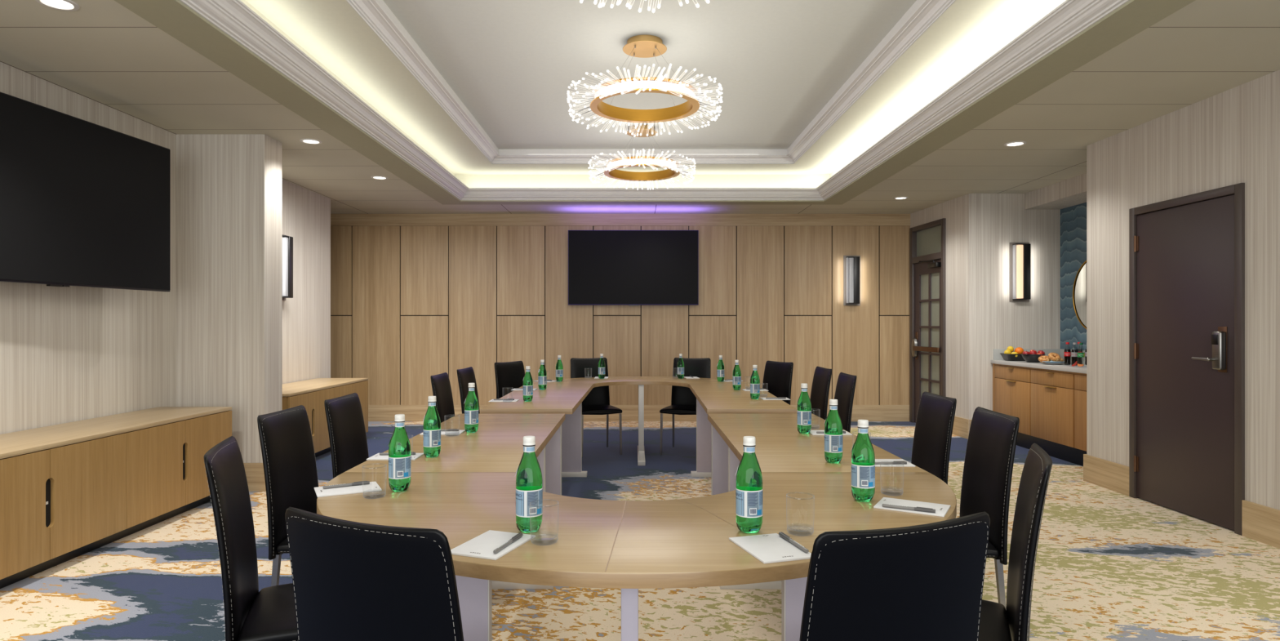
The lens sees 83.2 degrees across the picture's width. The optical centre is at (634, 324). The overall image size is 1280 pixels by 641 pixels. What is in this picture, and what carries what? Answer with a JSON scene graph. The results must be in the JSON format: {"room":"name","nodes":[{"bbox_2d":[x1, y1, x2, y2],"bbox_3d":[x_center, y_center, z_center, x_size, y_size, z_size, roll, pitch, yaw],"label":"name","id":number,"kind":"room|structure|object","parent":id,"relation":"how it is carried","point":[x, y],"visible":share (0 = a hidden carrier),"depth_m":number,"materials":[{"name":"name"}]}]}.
{"room":"conference room","nodes":[
{"label":"conference room","id":0,"kind":"room"},
{"bbox_2d":[0,62,330,434],"bbox_3d":[-3.665,-0.090,3.060,0.170,2.780,10.920,0,0,0],"label":"wall","id":1,"kind":"structure","parent":0,"point":[71,353],"depth_m":4.93,"materials":[{"name":"wood"}]},
{"bbox_2d":[0,92,170,291],"bbox_3d":[-3.394,-0.729,4.206,0.086,1.020,1.800,0,0,4],"label":"wall screen","id":2,"kind":"object","parent":1,"relation":"attached to","point":[83,203],"visible":1,"depth_m":4.33,"materials":[{"name":"black"}]},
{"bbox_2d":[176,134,282,462],"bbox_3d":[-3.310,-0.090,5.760,0.840,2.780,0.280,0,0,0],"label":"wall pier","id":3,"kind":"object","parent":1,"relation":"attached to","point":[229,187],"visible":0.57,"depth_m":5.62,"materials":[{"name":"wood"}]},
{"bbox_2d":[243,462,266,491],"bbox_3d":[-3.228,1.190,5.753,0.705,0.220,0.295,0,0,0],"label":"baseboard","id":4,"kind":"object","parent":3,"relation":"attached to","point":[255,473],"visible":0.07,"depth_m":5.61,"materials":[{"name":"brown wood"}]},
{"bbox_2d":[282,234,293,300],"bbox_3d":[-3.549,-0.580,7.300,0.100,0.670,0.224,0,0,0],"label":"wall sconce","id":5,"kind":"object","parent":1,"relation":"attached to","point":[287,241],"visible":0.51,"depth_m":7.29,"materials":[{"name":"glass"}]},
{"bbox_2d":[282,236,288,296],"bbox_3d":[-3.550,-0.580,7.271,0.073,0.600,0.062,0,0,0],"label":"diffuser","id":6,"kind":"object","parent":5,"relation":"attached to","point":[285,239],"depth_m":7.24,"materials":[{"name":"glass"}]},
{"bbox_2d":[330,213,910,404],"bbox_3d":[-1.300,-0.090,9.703,10.400,2.780,0.095,0,0,0],"label":"wall","id":7,"kind":"structure","parent":0,"point":[415,298],"depth_m":9.66,"materials":[{"name":"brown wood"}]},
{"bbox_2d":[568,230,698,306],"bbox_3d":[-0.023,-0.748,9.622,1.735,1.005,0.086,0,0,0],"label":"wall screen","id":8,"kind":"object","parent":7,"relation":"attached to","point":[630,268],"visible":1,"depth_m":9.58,"materials":[{"name":"black"}]},
{"bbox_2d":[368,404,909,421],"bbox_3d":[-1.405,1.190,9.649,10.190,0.220,0.018,0,0,0],"label":"baseboard","id":9,"kind":"structure","parent":7,"relation":"attached to","point":[375,412],"depth_m":9.64,"materials":[{"name":"brown wood"}]},
{"bbox_2d":[843,255,860,305],"bbox_3d":[2.905,-0.585,9.607,0.224,0.670,0.100,0,0,0],"label":"wall sconce","id":10,"kind":"object","parent":7,"relation":"attached to","point":[851,264],"visible":1,"depth_m":9.57,"materials":[{"name":"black metal"}]},
{"bbox_2d":[848,257,853,302],"bbox_3d":[2.876,-0.585,9.608,0.062,0.600,0.073,0,0,0],"label":"diffuser","id":11,"kind":"object","parent":10,"relation":"attached to","point":[851,260],"depth_m":9.57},
{"bbox_2d":[0,421,1279,640],"bbox_3d":[-0.550,1.325,3.635,11.900,0.050,12.270,0,0,0],"label":"floor","id":12,"kind":"structure","parent":0,"point":[1110,565],"depth_m":3.69,"materials":[{"name":"carpet"}]},
{"bbox_2d":[0,406,231,588],"bbox_3d":[-3.292,0.959,3.720,0.544,0.682,3.367,0,0,0],"label":"credenza","id":13,"kind":"object","parent":12,"relation":"on","point":[68,491],"visible":0.98,"depth_m":4.09,"materials":[{"name":"brown wood"}]},
{"bbox_2d":[204,435,297,640],"bbox_3d":[-0.977,0.827,2.199,0.557,0.947,0.432,0,0,-19],"label":"dining chair","id":14,"kind":"object","parent":12,"relation":"on","point":[268,614],"visible":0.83,"depth_m":2.06,"materials":[{"name":"black leather"}]},
{"bbox_2d":[257,404,318,586],"bbox_3d":[-1.206,0.827,2.980,0.557,0.947,0.432,0,0,0],"label":"dining chair","id":15,"kind":"object","parent":12,"relation":"on","point":[286,438],"visible":0.59,"depth_m":2.91,"materials":[{"name":"black leather"}]},
{"bbox_2d":[282,377,368,457],"bbox_3d":[-3.302,0.954,7.228,0.564,0.692,1.863,0,0,0],"label":"credenza","id":16,"kind":"object","parent":12,"relation":"on","point":[312,393],"visible":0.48,"depth_m":7.02,"materials":[{"name":"brown wood"}]},
{"bbox_2d":[324,392,368,478],"bbox_3d":[-1.192,0.827,3.550,0.557,0.947,0.432,0,0,0],"label":"dining chair","id":17,"kind":"object","parent":12,"relation":"on","point":[348,438],"visible":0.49,"depth_m":3.52,"materials":[{"name":"black leather"}]},
{"bbox_2d":[284,506,463,640],"bbox_3d":[-0.398,0.827,1.554,0.432,0.947,0.557,0,0,25],"label":"dining chair","id":18,"kind":"object","parent":12,"relation":"on","point":[353,580],"visible":1,"depth_m":1.30,"materials":[{"name":"black leather"}]},
{"bbox_2d":[430,372,454,422],"bbox_3d":[-1.143,0.827,5.135,0.557,0.947,0.432,0,0,1],"label":"dining chair","id":19,"kind":"object","parent":12,"relation":"on","point":[441,385],"visible":0.38,"depth_m":5.13,"materials":[{"name":"black leather"}]},
{"bbox_2d":[345,413,564,588],"bbox_3d":[-0.743,0.925,3.563,0.685,0.750,1.753,0,0,0],"label":"table","id":20,"kind":"object","parent":12,"relation":"on","point":[496,446],"visible":0.23,"depth_m":3.53,"materials":[{"name":"brown wood"}]},
{"bbox_2d":[366,453,423,459],"bbox_3d":[-0.990,0.547,2.985,0.196,0.005,0.136,0,0,0],"label":"notepad","id":21,"kind":"object","parent":20,"relation":"on","point":[377,456],"visible":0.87,"depth_m":2.96,"materials":[{"name":"paper"}]},
{"bbox_2d":[379,451,415,454],"bbox_3d":[-0.991,0.539,3.005,0.147,0.012,0.010,0,0,-4],"label":"ballpoint pen","id":22,"kind":"object","parent":21,"relation":"on","point":[411,452],"visible":0.47,"depth_m":3.00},
{"bbox_2d":[422,395,440,457],"bbox_3d":[-0.844,0.424,2.998,0.072,0.251,0.072,0,0,17],"label":"water bottle","id":23,"kind":"object","parent":20,"relation":"on","point":[432,421],"visible":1,"depth_m":2.97,"materials":[{"name":"glass"}]},
{"bbox_2d":[419,429,465,435],"bbox_3d":[-0.972,0.547,3.650,0.196,0.005,0.136,0,0,0],"label":"notepad","id":24,"kind":"object","parent":20,"relation":"on","point":[460,431],"visible":0.41,"depth_m":3.60,"materials":[{"name":"paper"}]},
{"bbox_2d":[440,428,458,431],"bbox_3d":[-0.973,0.539,3.670,0.147,0.012,0.010,0,0,-4],"label":"ballpoint pen","id":25,"kind":"object","parent":24,"relation":"on","point":[448,429],"visible":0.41,"depth_m":3.67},
{"bbox_2d":[464,382,478,432],"bbox_3d":[-0.834,0.424,3.675,0.072,0.251,0.072,0,0,17],"label":"water bottle","id":26,"kind":"object","parent":20,"relation":"on","point":[471,402],"visible":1,"depth_m":3.65,"materials":[{"name":"glass"}]},
{"bbox_2d":[457,366,479,413],"bbox_3d":[-1.124,0.827,5.811,0.557,0.947,0.432,0,0,5],"label":"dining chair","id":27,"kind":"object","parent":12,"relation":"on","point":[466,375],"visible":0.34,"depth_m":5.75,"materials":[{"name":"black leather"}]},
{"bbox_2d":[494,360,524,398],"bbox_3d":[-0.985,0.827,6.712,0.557,0.947,0.432,0,0,32],"label":"dining chair","id":28,"kind":"object","parent":12,"relation":"on","point":[509,375],"visible":0.35,"depth_m":6.79,"materials":[{"name":"black leather"}]},
{"bbox_2d":[570,357,622,457],"bbox_3d":[-0.410,0.827,7.370,0.432,0.947,0.557,0,0,-18],"label":"dining chair","id":29,"kind":"object","parent":12,"relation":"on","point":[597,402],"visible":0.59,"depth_m":7.55,"materials":[{"name":"black leather"}]},
{"bbox_2d":[316,471,956,640],"bbox_3d":[0.005,0.925,2.140,2.180,0.751,1.090,0,0,0],"label":"table","id":30,"kind":"object","parent":12,"relation":"on","point":[629,546],"visible":0.62,"depth_m":2.05,"materials":[{"name":"brown wood"}]},
{"bbox_2d":[314,481,382,497],"bbox_3d":[-0.955,0.547,2.395,0.196,0.005,0.136,0,0,-28],"label":"notepad","id":31,"kind":"object","parent":30,"relation":"on","point":[320,491],"visible":0.97,"depth_m":2.38,"materials":[{"name":"paper"}]},
{"bbox_2d":[322,480,369,488],"bbox_3d":[-0.970,0.539,2.421,0.147,0.012,0.010,0,0,-32],"label":"ballpoint pen","id":32,"kind":"object","parent":31,"relation":"on","point":[361,482],"visible":1,"depth_m":2.42,"materials":[{"name":"metal"}]},
{"bbox_2d":[387,413,410,491],"bbox_3d":[-0.781,0.424,2.387,0.074,0.251,0.071,0,0,-4],"label":"water bottle","id":33,"kind":"object","parent":30,"relation":"on","point":[399,448],"visible":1,"depth_m":2.36,"materials":[{"name":"glass"}]},
{"bbox_2d":[450,529,535,559],"bbox_3d":[-0.355,0.547,1.795,0.136,0.005,0.196,0,0,20],"label":"notepad","id":34,"kind":"object","parent":30,"relation":"on","point":[482,546],"visible":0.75,"depth_m":1.78,"materials":[{"name":"paper"}]},
{"bbox_2d":[493,532,523,553],"bbox_3d":[-0.313,0.539,1.779,0.010,0.012,0.147,0,0,16],"label":"ballpoint pen","id":35,"kind":"object","parent":34,"relation":"on","point":[519,535],"visible":1,"depth_m":1.77,"materials":[{"name":"metal"}]},
{"bbox_2d":[515,435,542,533],"bbox_3d":[-0.283,0.424,1.921,0.074,0.251,0.071,0,0,-8],"label":"water bottle","id":36,"kind":"object","parent":30,"relation":"on","point":[529,481],"visible":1,"depth_m":1.90,"materials":[{"name":"glass"}]},
{"bbox_2d":[734,435,763,533],"bbox_3d":[0.303,0.424,1.917,0.074,0.251,0.071,0,0,9],"label":"water bottle","id":37,"kind":"object","parent":30,"relation":"on","point":[748,490],"visible":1,"depth_m":1.89,"materials":[{"name":"green plastic"}]},
{"bbox_2d":[728,533,811,563],"bbox_3d":[0.333,0.547,1.768,0.136,0.005,0.196,0,0,-17],"label":"notepad","id":38,"kind":"object","parent":30,"relation":"on","point":[766,548],"visible":0.88,"depth_m":1.75,"materials":[{"name":"paper"}]},
{"bbox_2d":[778,531,808,552],"bbox_3d":[0.392,0.539,1.786,0.010,0.012,0.147,0,0,-14],"label":"ballpoint pen","id":39,"kind":"object","parent":38,"relation":"on","point":[781,534],"visible":1,"depth_m":1.78,"materials":[{"name":"metal"}]},
{"bbox_2d":[850,419,875,502],"bbox_3d":[0.712,0.424,2.253,0.074,0.251,0.071,0,0,26],"label":"water bottle","id":40,"kind":"object","parent":30,"relation":"on","point":[863,456],"visible":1,"depth_m":2.23,"materials":[{"name":"glass"}]},
{"bbox_2d":[873,497,951,516],"bbox_3d":[0.833,0.547,2.165,0.196,0.005,0.136,0,0,31],"label":"notepad","id":41,"kind":"object","parent":30,"relation":"on","point":[941,509],"visible":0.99,"depth_m":2.16,"materials":[{"name":"paper"}]},
{"bbox_2d":[882,503,935,512],"bbox_3d":[0.803,0.539,2.115,0.147,0.012,0.010,0,0,28],"label":"ballpoint pen","id":42,"kind":"object","parent":41,"relation":"on","point":[917,508],"visible":1,"depth_m":2.11,"materials":[{"name":"metal"}]},
{"bbox_2d":[480,376,796,476],"bbox_3d":[0.050,0.925,6.145,2.116,0.750,2.910,0,0,0],"label":"table","id":43,"kind":"object","parent":12,"relation":"on","point":[566,396],"visible":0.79,"depth_m":6.14,"materials":[{"name":"brown wood"}]},
{"bbox_2d":[488,399,519,401],"bbox_3d":[-0.940,0.547,5.170,0.196,0.005,0.136,0,0,0],"label":"notepad","id":44,"kind":"object","parent":43,"relation":"on","point":[491,400],"visible":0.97,"depth_m":5.15,"materials":[{"name":"paper"}]},
{"bbox_2d":[493,398,514,399],"bbox_3d":[-0.941,0.539,5.170,0.147,0.012,0.010,0,0,-4],"label":"ballpoint pen","id":45,"kind":"object","parent":44,"relation":"on","point":[497,398],"visible":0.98,"depth_m":5.17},
{"bbox_2d":[522,365,533,401],"bbox_3d":[-0.766,0.424,5.144,0.074,0.251,0.071,0,0,-11],"label":"water bottle","id":46,"kind":"object","parent":43,"relation":"on","point":[527,387],"visible":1,"depth_m":5.12,"materials":[{"name":"glass"}]},
{"bbox_2d":[537,360,546,389],"bbox_3d":[-0.779,0.424,6.064,0.072,0.251,0.071,0,0,20],"label":"water bottle","id":47,"kind":"object","parent":43,"relation":"on","point":[542,374],"visible":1,"depth_m":6.04,"materials":[{"name":"glass"}]},
{"bbox_2d":[555,355,563,381],"bbox_3d":[-0.729,0.424,6.935,0.074,0.251,0.071,0,0,23],"label":"water bottle","id":48,"kind":"object","parent":43,"relation":"on","point":[559,367],"visible":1,"depth_m":6.91,"materials":[{"name":"glass"}]},
{"bbox_2d":[677,353,684,378],"bbox_3d":[0.462,0.424,7.303,0.074,0.251,0.071,0,0,32],"label":"water bottle","id":49,"kind":"object","parent":43,"relation":"on","point":[680,363],"visible":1,"depth_m":7.28,"materials":[{"name":"glass"}]},
{"bbox_2d":[716,355,724,381],"bbox_3d":[0.824,0.424,6.934,0.074,0.251,0.071,0,0,-8],"label":"water bottle","id":50,"kind":"object","parent":43,"relation":"on","point":[720,366],"visible":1,"depth_m":6.91,"materials":[{"name":"glass"}]},
{"bbox_2d":[732,360,741,390],"bbox_3d":[0.853,0.424,6.042,0.074,0.251,0.071,0,0,34],"label":"water bottle","id":51,"kind":"object","parent":43,"relation":"on","point":[736,378],"visible":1,"depth_m":6.02,"materials":[{"name":"glass"}]},
{"bbox_2d":[750,364,759,399],"bbox_3d":[0.881,0.424,5.299,0.074,0.251,0.071,0,0,15],"label":"water bottle","id":52,"kind":"object","parent":43,"relation":"on","point":[754,378],"visible":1,"depth_m":5.27,"materials":[{"name":"glass"}]},
{"bbox_2d":[742,388,768,391],"bbox_3d":[1.000,0.547,6.000,0.196,0.005,0.136,0,0,-2],"label":"notepad","id":53,"kind":"object","parent":43,"relation":"on","point":[744,389],"visible":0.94,"depth_m":5.98,"materials":[{"name":"paper"}]},
{"bbox_2d":[760,397,790,399],"bbox_3d":[1.030,0.547,5.300,0.196,0.005,0.136,0,0,0],"label":"notepad","id":54,"kind":"object","parent":43,"relation":"on","point":[763,398],"visible":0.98,"depth_m":5.26,"materials":[{"name":"paper"}]},
{"bbox_3d":[-0.345,0.547,7.400,0.136,0.005,0.196,0,0,0],"label":"notepad","id":55,"kind":"object","parent":43,"relation":"on","visible":0},
{"bbox_2d":[598,353,604,378],"bbox_3d":[-0.339,0.424,7.303,0.074,0.251,0.071,0,0,6],"label":"water bottle","id":56,"kind":"object","parent":55,"relation":"on","point":[601,363],"visible":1,"depth_m":7.28,"materials":[{"name":"glass"}]},
{"bbox_2d":[659,357,711,454],"bbox_3d":[0.527,0.827,7.370,0.432,0.947,0.557,0,0,18],"label":"dining chair","id":57,"kind":"object","parent":12,"relation":"on","point":[683,401],"visible":0.7,"depth_m":7.56,"materials":[{"name":"black leather"}]},
{"bbox_2d":[762,360,793,404],"bbox_3d":[1.157,0.827,6.756,0.557,0.947,0.432,0,0,-28],"label":"dining chair","id":58,"kind":"object","parent":12,"relation":"on","point":[777,377],"visible":0.44,"depth_m":6.83,"materials":[{"name":"black leather"}]},
{"bbox_2d":[707,413,927,588],"bbox_3d":[0.756,0.925,3.563,0.677,0.750,1.753,0,0,0],"label":"table","id":59,"kind":"object","parent":12,"relation":"on","point":[780,446],"visible":0.3,"depth_m":3.54,"materials":[{"name":"brown wood"}]},
{"bbox_2d":[796,382,811,433],"bbox_3d":[0.855,0.424,3.642,0.074,0.251,0.071,0,0,19],"label":"water bottle","id":60,"kind":"object","parent":59,"relation":"on","point":[804,405],"visible":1,"depth_m":3.62,"materials":[{"name":"glass"}]},
{"bbox_2d":[809,430,852,435],"bbox_3d":[0.980,0.547,3.645,0.196,0.005,0.136,0,0,0],"label":"notepad","id":61,"kind":"object","parent":59,"relation":"on","point":[812,432],"visible":0.48,"depth_m":3.60,"materials":[{"name":"paper"}]},
{"bbox_2d":[824,399,843,462],"bbox_3d":[0.789,0.424,2.869,0.074,0.251,0.071,0,0,21],"label":"water bottle","id":62,"kind":"object","parent":59,"relation":"on","point":[833,435],"visible":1,"depth_m":2.84,"materials":[{"name":"glass"}]},
{"bbox_2d":[875,458,915,466],"bbox_3d":[0.985,0.547,2.850,0.196,0.005,0.136,0,0,0],"label":"notepad","id":63,"kind":"object","parent":59,"relation":"on","point":[908,464],"visible":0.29,"depth_m":2.81,"materials":[{"name":"paper"}]},
{"bbox_2d":[875,461,906,464],"bbox_3d":[0.985,0.539,2.805,0.147,0.012,0.010,0,0,-3],"label":"ballpoint pen","id":64,"kind":"object","parent":63,"relation":"on","point":[876,462],"visible":0.75,"depth_m":2.80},
{"bbox_2d":[809,365,831,419],"bbox_3d":[1.294,0.827,5.886,0.557,0.947,0.432,0,0,-3],"label":"dining chair","id":65,"kind":"object","parent":12,"relation":"on","point":[819,398],"visible":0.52,"depth_m":5.86,"materials":[{"name":"black leather"}]},
{"bbox_2d":[834,372,856,432],"bbox_3d":[1.268,0.827,5.150,0.557,0.947,0.432,0,0,0],"label":"dining chair","id":66,"kind":"object","parent":12,"relation":"on","point":[846,383],"visible":0.41,"depth_m":5.07,"materials":[{"name":"black leather"}]},
{"bbox_2d":[799,511,990,640],"bbox_3d":[0.400,0.827,1.535,0.432,0.947,0.557,0,0,-21],"label":"dining chair","id":67,"kind":"object","parent":12,"relation":"on","point":[922,582],"visible":1,"depth_m":1.28,"materials":[{"name":"black leather"}]},
{"bbox_2d":[911,391,956,484],"bbox_3d":[1.274,0.827,3.620,0.557,0.947,0.432,0,0,0],"label":"dining chair","id":68,"kind":"object","parent":12,"relation":"on","point":[931,443],"visible":0.41,"depth_m":3.59,"materials":[{"name":"black leather"}]},
{"bbox_2d":[959,406,1019,607],"bbox_3d":[1.211,0.827,2.934,0.557,0.947,0.432,0,0,3],"label":"dining chair","id":69,"kind":"object","parent":12,"relation":"on","point":[987,476],"visible":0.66,"depth_m":2.84,"materials":[{"name":"black leather"}]},
{"bbox_2d":[978,443,1052,640],"bbox_3d":[0.884,0.827,2.088,0.557,0.947,0.432,0,0,24],"label":"dining chair","id":70,"kind":"object","parent":12,"relation":"on","point":[997,622],"visible":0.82,"depth_m":1.95,"materials":[{"name":"black leather"}]},
{"bbox_2d":[992,363,1086,466],"bbox_3d":[4.418,0.871,6.980,0.784,0.858,2.360,0,0,0],"label":"base cabinet","id":71,"kind":"object","parent":12,"relation":"on","point":[1050,406],"visible":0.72,"depth_m":7.11,"materials":[{"name":"brown wood"}]},
{"bbox_2d":[991,360,1086,373],"bbox_3d":[4.429,0.422,6.974,0.799,0.040,2.388,0,0,0],"label":"countertop","id":72,"kind":"structure","parent":71,"relation":"on","point":[1064,367],"depth_m":7.16,"materials":[{"name":"white stone"}]},
{"bbox_2d":[1000,353,1025,360],"bbox_3d":[4.205,0.363,7.950,0.284,0.078,0.200,0,0,0],"label":"bowl","id":73,"kind":"object","parent":72,"relation":"on","point":[1007,357],"visible":0.66,"depth_m":7.88,"materials":[{"name":"ceramic"}]},
{"bbox_2d":[1014,346,1023,353],"bbox_3d":[4.228,0.298,7.930,0.094,0.091,0.094,0,0,0],"label":"orange","id":74,"kind":"object","parent":73,"relation":"in","point":[1020,350],"visible":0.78,"depth_m":7.90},
{"bbox_2d":[1021,353,1045,362],"bbox_3d":[4.200,0.357,7.600,0.226,0.089,0.226,0,0,0],"label":"fruit bowl","id":75,"kind":"object","parent":72,"relation":"on","point":[1028,357],"visible":0.78,"depth_m":7.53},
{"bbox_2d":[1040,362,1064,364],"bbox_3d":[4.200,0.396,7.240,0.236,0.013,0.236,0,0,0],"label":"plate","id":76,"kind":"object","parent":72,"relation":"on","point":[1040,362],"visible":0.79,"depth_m":7.17,"materials":[{"name":"stone"}]},
{"bbox_2d":[1042,360,1064,363],"bbox_3d":[4.200,0.379,7.240,0.232,0.020,0.232,0,0,0],"label":"plate","id":77,"kind":"object","parent":76,"relation":"on","point":[1051,361],"visible":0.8,"depth_m":7.17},
{"bbox_2d":[1038,355,1050,362],"bbox_3d":[4.128,0.352,7.262,0.109,0.070,0.110,0,0,-20],"label":"bagel","id":78,"kind":"object","parent":77,"relation":"on","point":[1041,358],"visible":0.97,"depth_m":7.24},
{"bbox_2d":[1048,352,1060,361],"bbox_3d":[4.190,0.328,7.200,0.109,0.087,0.096,0,0,-26],"label":"bagel","id":79,"kind":"object","parent":77,"relation":"on","point":[1055,357],"visible":1,"depth_m":7.18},
{"bbox_2d":[1063,342,1071,364],"bbox_3d":[4.250,0.289,7.080,0.059,0.225,0.060,0,0,31],"label":"soda bottle","id":80,"kind":"object","parent":72,"relation":"on","point":[1067,353],"visible":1,"depth_m":7.06,"materials":[{"name":"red plastic"}]},
{"bbox_2d":[1071,342,1078,364],"bbox_3d":[4.265,0.289,6.990,0.059,0.225,0.060,0,0,31],"label":"soda bottle","id":81,"kind":"object","parent":72,"relation":"on","point":[1074,357],"visible":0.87,"depth_m":6.97,"materials":[{"name":"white plastic"}]},
{"bbox_2d":[1075,342,1082,364],"bbox_3d":[4.420,0.289,7.170,0.059,0.225,0.060,0,0,31],"label":"soda bottle","id":82,"kind":"object","parent":72,"relation":"on","point":[1080,350],"visible":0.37,"depth_m":7.15,"materials":[{"name":"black plastic"}]},
{"bbox_2d":[1077,342,1084,360],"bbox_3d":[4.260,0.289,6.880,0.059,0.225,0.060,0,0,31],"label":"soda bottle","id":83,"kind":"object","parent":72,"relation":"on","point":[1079,354],"visible":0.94,"depth_m":6.86,"materials":[{"name":"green plastic"}]},
{"bbox_2d":[0,0,1279,213],"bbox_3d":[-0.550,-1.499,3.635,11.900,0.042,12.070,0,0,0],"label":"ceiling","id":84,"kind":"structure","parent":0,"point":[102,51],"depth_m":4.74,"materials":[{"name":"paint"}]},
{"bbox_2d":[35,0,79,11],"bbox_3d":[-2.660,-1.478,3.317,0.166,0.009,0.166,0,0,0],"label":"recessed light","id":85,"kind":"object","parent":84,"relation":"in","point":[62,5],"visible":1,"depth_m":3.33,"materials":[{"name":"beige"}]},
{"bbox_2d":[299,138,322,144],"bbox_3d":[-2.622,-1.478,5.832,0.166,0.009,0.166,0,0,0],"label":"recessed light","id":86,"kind":"object","parent":84,"relation":"in","point":[311,141],"visible":1,"depth_m":5.83,"materials":[{"name":"beige"}]},
{"bbox_2d":[371,175,388,179],"bbox_3d":[-2.579,-1.478,7.275,0.166,0.009,0.166,0,0,0],"label":"recessed light","id":87,"kind":"object","parent":84,"relation":"in","point":[377,177],"visible":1,"depth_m":7.26,"materials":[{"name":"beige"}]},
{"bbox_2d":[240,0,1066,187],"bbox_3d":[0.090,-1.715,3.930,4.560,0.220,9.680,0,0,0],"label":"cove","id":88,"kind":"object","parent":84,"relation":"attached to","point":[331,33],"visible":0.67,"depth_m":5.65,"materials":[{"name":"paint"}]},
{"bbox_2d":[178,0,1129,199],"bbox_3d":[0.090,-1.548,3.930,4.560,0.140,9.680,0,0,0],"label":"trim","id":89,"kind":"structure","parent":84,"relation":"attached to","point":[235,19],"depth_m":4.99,"materials":[{"name":"paint"}]},
{"bbox_2d":[893,196,907,199],"bbox_3d":[3.117,-1.478,8.449,0.166,0.009,0.166,0,0,0],"label":"recessed light","id":90,"kind":"object","parent":84,"relation":"in","point":[897,197],"visible":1,"depth_m":8.44,"materials":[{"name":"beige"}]},
{"bbox_2d":[1004,141,1026,146],"bbox_3d":[3.119,-1.478,5.912,0.166,0.009,0.166,0,0,0],"label":"recessed light","id":91,"kind":"object","parent":84,"relation":"in","point":[1014,144],"visible":1,"depth_m":5.91,"materials":[{"name":"beige"}]},
{"bbox_2d":[382,0,916,149],"bbox_3d":[0.090,-1.985,3.930,3.460,0.030,8.580,0,0,0],"label":"ceiling","id":92,"kind":"structure","parent":0,"point":[513,64],"depth_m":5.33,"materials":[{"name":"paint"}]},
{"bbox_2d":[593,0,604,8],"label":"ring chandelier","id":93,"kind":"object","parent":92,"relation":"hanging from","point":[600,6],"depth_m":3.29,"materials":[{"name":"glass"}]},
{"bbox_2d":[587,124,696,190],"bbox_3d":[0.069,-1.704,7.233,1.080,0.531,1.079,0,0,10],"label":"ring chandelier","id":94,"kind":"object","parent":92,"relation":"hanging from","point":[612,165],"visible":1,"depth_m":7.14,"materials":[{"name":"gold metal"}]},
{"bbox_2d":[566,35,722,137],"bbox_3d":[0.069,-1.704,5.030,1.079,0.531,1.079,0,0,18],"label":"ring chandelier","id":95,"kind":"object","parent":92,"relation":"hanging from","point":[639,46],"visible":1,"depth_m":4.95,"materials":[{"name":"gold metal"}]},
{"bbox_2d":[346,0,955,164],"bbox_3d":[0.090,-1.897,3.930,3.470,0.145,8.590,0,0,0],"label":"trim","id":96,"kind":"structure","parent":92,"relation":"attached to","point":[376,14],"depth_m":6.03,"materials":[{"name":"paint"}]},
{"bbox_2d":[910,193,968,419],"bbox_3d":[3.809,-0.090,8.973,0.150,2.780,1.600,0,0,-4],"label":"wall","id":97,"kind":"structure","parent":0,"point":[956,211],"depth_m":8.45,"materials":[{"name":"wood"}]},
{"bbox_2d":[909,217,946,422],"bbox_3d":[3.718,0.010,9.158,0.248,2.580,0.920,0,0,-4],"label":"door","id":98,"kind":"structure","parent":97,"relation":"in","point":[927,242],"depth_m":9.19,"materials":[{"name":"brown paint"}]},
{"bbox_2d":[951,416,968,439],"bbox_3d":[3.761,1.190,8.434,0.016,0.220,0.530,0,0,-4],"label":"baseboard","id":99,"kind":"structure","parent":97,"relation":"attached to","point":[961,425],"depth_m":8.31,"materials":[{"name":"brown wood"}]},
{"bbox_2d":[968,193,1060,419],"bbox_3d":[4.445,-0.090,6.950,1.310,2.780,2.700,0,0,0],"label":"wall","id":100,"kind":"structure","parent":0,"point":[996,220],"depth_m":8.17,"materials":[{"name":"paper"}]},
{"bbox_2d":[1008,242,1031,302],"bbox_3d":[4.356,-0.590,8.118,0.224,0.670,0.100,0,0,0],"label":"wall sconce","id":101,"kind":"object","parent":100,"relation":"attached to","point":[1020,253],"visible":1,"depth_m":8.08,"materials":[{"name":"glass"}]},
{"bbox_2d":[1016,244,1022,298],"bbox_3d":[4.327,-0.590,8.120,0.062,0.600,0.073,0,0,0],"label":"diffuser","id":102,"kind":"object","parent":101,"relation":"attached to","point":[1019,247],"depth_m":8.08,"materials":[{"name":"white"}]},
{"bbox_2d":[993,348,1084,361],"bbox_3d":[4.445,0.341,6.984,0.770,0.122,2.368,0,0,0],"label":"backsplash","id":103,"kind":"structure","parent":100,"relation":"attached to","point":[997,356],"depth_m":8.15,"materials":[{"name":"stone"}]},
{"bbox_2d":[1060,202,1086,350],"bbox_3d":[4.822,-0.510,6.955,0.015,1.580,2.410,0,0,0],"label":"wall","id":104,"kind":"structure","parent":100,"relation":"attached to","point":[1073,218],"depth_m":7.96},
{"bbox_2d":[1072,260,1086,328],"bbox_3d":[4.795,-0.312,7.475,0.033,0.800,0.800,0,0,0],"label":"round mirror","id":105,"kind":"object","parent":104,"relation":"attached to","point":[1079,290],"visible":0.3,"depth_m":7.73,"materials":[{"name":"gold metal"}]},
{"bbox_2d":[1024,173,1086,209],"bbox_3d":[4.625,-1.390,6.960,0.410,0.180,2.420,0,0,0],"label":"wall header","id":106,"kind":"structure","parent":0,"point":[1070,192],"depth_m":7.62,"materials":[{"name":"paper"}]},
{"bbox_2d":[1086,69,1279,509],"bbox_3d":[3.850,-0.090,1.790,0.200,2.780,8.380,0,0,0],"label":"wall","id":107,"kind":"structure","parent":0,"point":[1232,136],"depth_m":4.80,"materials":[{"name":"paper"}]},
{"bbox_2d":[1083,453,1279,548],"bbox_3d":[3.841,1.190,1.799,0.218,0.220,8.398,0,0,0],"label":"baseboard","id":108,"kind":"structure","parent":107,"relation":"attached to","point":[1260,522],"depth_m":4.42,"materials":[{"name":"brown wood"}]},
{"bbox_2d":[1128,182,1244,535],"bbox_3d":[3.749,0.215,4.935,0.202,2.170,1.010,0,0,0],"label":"door","id":109,"kind":"structure","parent":107,"relation":"in","point":[1187,253],"depth_m":4.88,"materials":[{"name":"brown paint"}]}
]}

